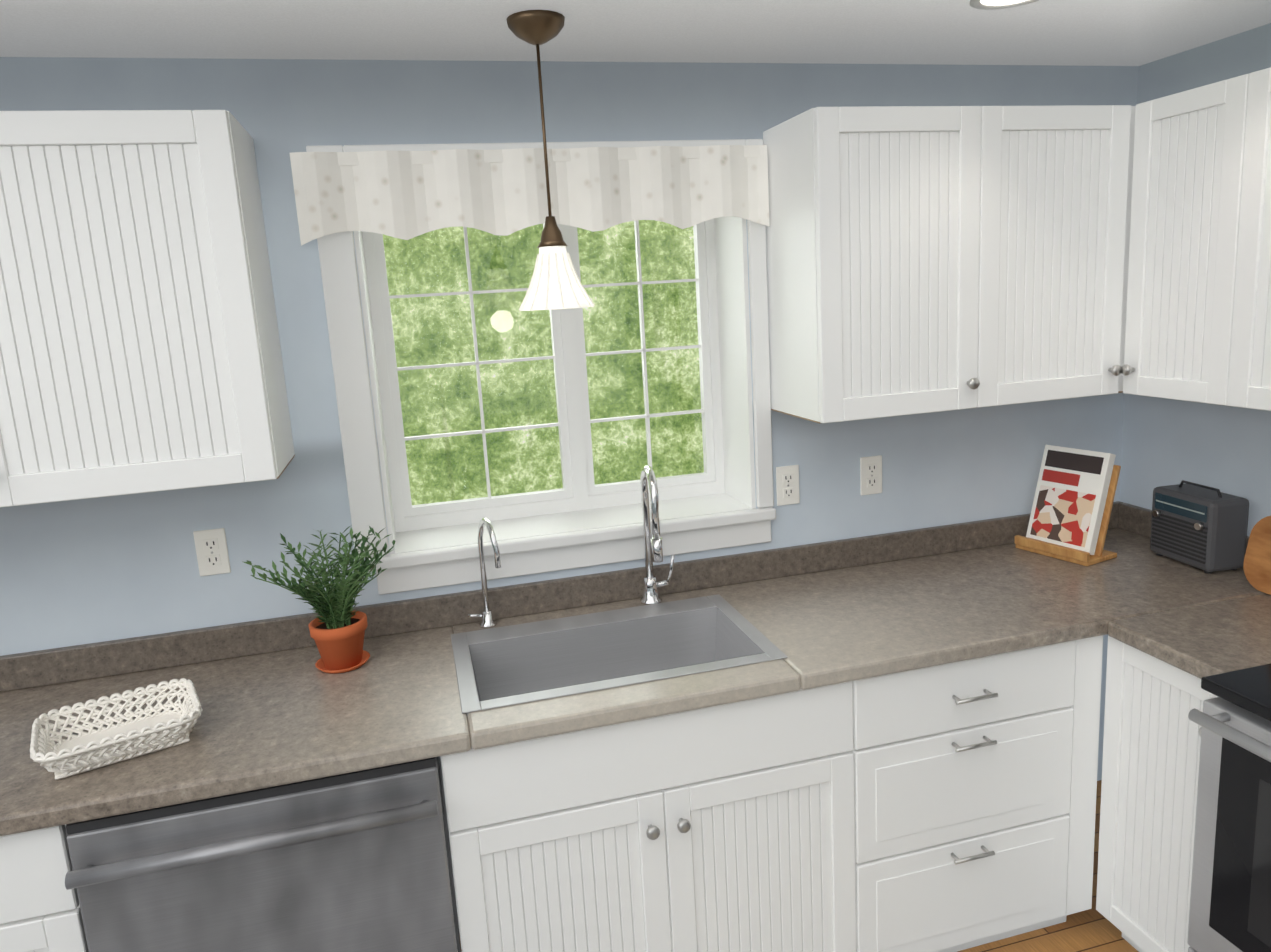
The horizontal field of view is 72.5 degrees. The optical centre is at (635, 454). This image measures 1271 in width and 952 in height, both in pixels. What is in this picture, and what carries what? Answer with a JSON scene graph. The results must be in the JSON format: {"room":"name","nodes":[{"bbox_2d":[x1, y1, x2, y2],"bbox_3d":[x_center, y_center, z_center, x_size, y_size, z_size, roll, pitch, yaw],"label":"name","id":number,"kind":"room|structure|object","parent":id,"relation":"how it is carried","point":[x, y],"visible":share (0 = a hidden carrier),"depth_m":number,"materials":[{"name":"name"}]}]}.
{"room":"kitchen","nodes":[
{"label":"kitchen","id":0,"kind":"room"},
{"bbox_2d":[0,57,1138,924],"bbox_3d":[-1.353,0.267,2.213,6.000,2.340,0.270,-6,11,-14],"label":"wall","id":1,"kind":"structure","parent":0,"point":[88,571],"depth_m":2.17,"materials":[{"name":"blue paint"}]},
{"bbox_2d":[0,110,294,506],"bbox_3d":[-1.366,-0.282,1.789,1.120,0.755,0.350,-6,11,-14],"label":"upper cabinet","id":2,"kind":"object","parent":1,"relation":"attached to","point":[140,349],"visible":1,"depth_m":1.74,"materials":[{"name":"white paint"}]},
{"bbox_2d":[193,528,230,575],"bbox_3d":[-1.048,0.242,2.144,0.072,0.116,0.008,-6,11,-14],"label":"electrical outlet","id":3,"kind":"object","parent":1,"relation":"attached to","point":[212,554],"visible":1,"depth_m":2.14,"materials":[{"name":"white plastic"}]},
{"bbox_2d":[306,139,775,594],"bbox_3d":[-0.219,-0.259,2.410,1.160,1.120,0.305,-6,11,-14],"label":"window","id":4,"kind":"structure","parent":1,"relation":"in","point":[579,519],"depth_m":2.46,"materials":[{"name":"white wood"}]},
{"bbox_2d":[290,145,768,245],"bbox_3d":[-0.222,-0.659,2.178,1.193,0.210,0.037,-6,11,-14],"label":"window valance","id":5,"kind":"object","parent":4,"relation":"attached to","point":[405,195],"visible":0.88,"depth_m":2.15,"materials":[{"name":"fabric"}]},
{"bbox_2d":[776,465,799,505],"bbox_3d":[0.443,0.090,2.518,0.072,0.116,0.008,-6,11,-14],"label":"electrical outlet","id":6,"kind":"object","parent":1,"relation":"attached to","point":[787,484],"visible":1,"depth_m":2.52,"materials":[{"name":"white plastic"}]},
{"bbox_2d":[860,455,881,495],"bbox_3d":[0.704,0.062,2.584,0.072,0.116,0.008,-6,11,-14],"label":"electrical outlet","id":7,"kind":"object","parent":1,"relation":"attached to","point":[870,474],"visible":1,"depth_m":2.58,"materials":[{"name":"white plastic"}]},
{"bbox_2d":[763,105,1135,423],"bbox_3d":[0.995,-0.531,2.381,1.215,0.755,0.350,-6,11,-14],"label":"upper cabinet","id":8,"kind":"object","parent":1,"relation":"attached to","point":[924,259],"visible":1,"depth_m":2.21,"materials":[{"name":"white paint"}]},
{"bbox_2d":[0,0,1270,65],"bbox_3d":[-0.825,-0.551,-0.234,6.200,0.100,5.000,-6,11,-14],"label":"ceiling","id":9,"kind":"structure","parent":0,"point":[1074,32],"depth_m":1.96,"materials":[{"name":"paint"}]},
{"bbox_2d":[506,10,594,310],"bbox_3d":[-0.194,-0.623,1.885,0.167,0.604,0.171,-6,11,-14],"label":"pendant light","id":10,"kind":"object","parent":9,"relation":"hanging from","point":[555,282],"visible":1,"depth_m":1.88,"materials":[{"name":"white glass"}]},
{"bbox_2d":[970,0,1038,9],"bbox_3d":[0.804,-0.980,1.851,0.168,0.008,0.168,-6,11,-14],"label":"recessed light","id":11,"kind":"object","parent":9,"relation":"in","point":[990,4],"visible":0.96,"depth_m":1.90,"materials":[{"name":"white"}]},
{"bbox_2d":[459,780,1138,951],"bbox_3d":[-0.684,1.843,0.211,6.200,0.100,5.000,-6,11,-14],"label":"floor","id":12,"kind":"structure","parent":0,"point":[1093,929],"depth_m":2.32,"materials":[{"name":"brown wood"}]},
{"bbox_2d":[0,824,88,951],"bbox_3d":[-1.530,1.097,1.824,0.901,0.873,0.645,-6,11,-14],"label":"base cabinet","id":13,"kind":"object","parent":12,"relation":"on","point":[40,910],"visible":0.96,"depth_m":1.59,"materials":[{"name":"white paint"}]},
{"bbox_2d":[65,756,460,951],"bbox_3d":[-0.763,1.021,1.994,0.663,0.870,0.674,-6,11,-14],"label":"dishwasher","id":14,"kind":"object","parent":12,"relation":"on","point":[359,861],"visible":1,"depth_m":1.68,"materials":[{"name":"grey metal"}]},
{"bbox_2d":[440,681,855,951],"bbox_3d":[0.002,0.935,2.208,0.920,0.873,0.644,-6,11,-14],"label":"base cabinet","id":15,"kind":"object","parent":12,"relation":"on","point":[729,827],"visible":0.98,"depth_m":1.91,"materials":[{"name":"white paint"}]},
{"bbox_2d":[851,635,1102,951],"bbox_3d":[0.776,0.853,2.402,0.680,0.873,0.645,-6,11,-14],"label":"base cabinet","id":16,"kind":"object","parent":12,"relation":"on","point":[975,785],"visible":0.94,"depth_m":2.11,"materials":[{"name":"white paint"}]},
{"bbox_2d":[1096,635,1217,951],"bbox_3d":[1.506,0.863,2.118,0.644,0.873,0.336,-6,11,-14],"label":"base cabinet","id":17,"kind":"object","parent":12,"relation":"on","point":[1151,755],"visible":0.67,"depth_m":2.06,"materials":[{"name":"white paint"}]},
{"bbox_2d":[1187,663,1270,951],"bbox_3d":[1.573,0.807,1.549,0.757,1.184,0.756,-6,11,-14],"label":"stove","id":18,"kind":"object","parent":12,"relation":"on","point":[1230,904],"visible":1,"depth_m":1.74,"materials":[{"name":"silver metal"}]},
{"bbox_3d":[-2.351,1.183,1.618,0.798,0.873,0.645,-6,11,-14],"label":"cabinet","id":19,"kind":"object","parent":12,"relation":"on","visible":0},
{"bbox_2d":[0,501,1249,835],"bbox_3d":[-0.545,0.500,1.980,4.598,0.125,0.660,-6,11,-14],"label":"countertop","id":20,"kind":"structure","parent":19,"relation":"on","point":[278,707],"depth_m":2.08,"materials":[{"name":"laminate"}]},
{"bbox_2d":[30,678,202,779],"bbox_3d":[-1.048,0.556,1.762,0.294,0.070,0.228,-10,12,-32],"label":"woven basket tray","id":21,"kind":"object","parent":20,"relation":"on","point":[120,740],"visible":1,"depth_m":1.77,"materials":[{"name":"white wicker"}]},
{"bbox_2d":[244,524,395,673],"bbox_3d":[-0.738,0.342,2.080,0.338,0.340,0.362,-6,11,-14],"label":"potted plant","id":22,"kind":"object","parent":20,"relation":"on","point":[338,626],"visible":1,"depth_m":2.05,"materials":[{"name":"green plant"}]},
{"bbox_2d":[468,518,500,627],"bbox_3d":[-0.392,0.312,2.216,0.088,0.308,0.159,-6,11,-14],"label":"filter faucet","id":23,"kind":"object","parent":20,"relation":"on","point":[488,621],"visible":0.94,"depth_m":2.26,"materials":[{"name":"silver metal"}]},
{"bbox_2d":[451,594,787,712],"bbox_3d":[-0.059,0.552,2.135,0.740,0.178,0.455,-6,11,-14],"label":"sink","id":24,"kind":"object","parent":20,"relation":"in","point":[497,667],"visible":0.54,"depth_m":2.24,"materials":[{"name":"silver metal"}]},
{"bbox_2d":[640,465,674,604],"bbox_3d":[0.069,0.222,2.302,0.105,0.400,0.208,-6,11,-14],"label":"faucet","id":25,"kind":"object","parent":20,"relation":"on","point":[653,547],"visible":1,"depth_m":2.35,"materials":[{"name":"silver metal"}]},
{"bbox_2d":[1014,445,1120,565],"bbox_3d":[1.291,0.141,2.589,0.160,0.313,0.240,-9,12,-28],"label":"cookbook stand","id":26,"kind":"object","parent":20,"relation":"on","point":[1074,496],"visible":1,"depth_m":2.56,"materials":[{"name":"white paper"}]},
{"bbox_2d":[1150,480,1248,573],"bbox_3d":[1.580,0.196,2.444,0.134,0.226,0.220,-5,11,-10],"label":"radio","id":27,"kind":"object","parent":20,"relation":"on","point":[1203,527],"visible":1,"depth_m":2.37,"materials":[{"name":"grey plastic"}]},
{"bbox_2d":[1108,565,1270,678],"bbox_3d":[1.487,0.376,2.005,0.638,0.125,0.292,-6,11,-14],"label":"countertop","id":28,"kind":"structure","parent":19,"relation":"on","point":[1194,621],"depth_m":2.08,"materials":[{"name":"laminate"}]},
{"bbox_2d":[1243,516,1270,594],"bbox_3d":[1.678,0.163,2.086,0.142,0.407,0.340,-6,11,-14],"label":"cutting boards","id":29,"kind":"object","parent":28,"relation":"on","point":[1257,564],"visible":0.98,"depth_m":2.22,"materials":[{"name":"brown wood"}]},
{"bbox_2d":[1119,23,1270,535],"bbox_3d":[2.202,0.337,0.714,0.120,2.340,4.970,-6,11,-14],"label":"wall","id":30,"kind":"structure","parent":0,"point":[1221,448],"depth_m":2.49,"materials":[{"name":"blue paint"}]},
{"bbox_2d":[1121,67,1270,410],"bbox_3d":[1.534,-0.501,2.046,0.350,0.755,0.631,-6,11,-14],"label":"upper cabinet","id":31,"kind":"object","parent":30,"relation":"attached to","point":[1198,320],"visible":1,"depth_m":2.10,"materials":[{"name":"white paint"}]},
{"label":"outside","id":32,"kind":"structure","parent":0,"visible":0},
{"bbox_2d":[383,220,703,504],"bbox_3d":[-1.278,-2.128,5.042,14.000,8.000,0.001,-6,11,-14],"label":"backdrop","id":33,"kind":"structure","parent":32,"point":[663,390],"depth_m":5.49,"materials":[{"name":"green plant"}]}
]}

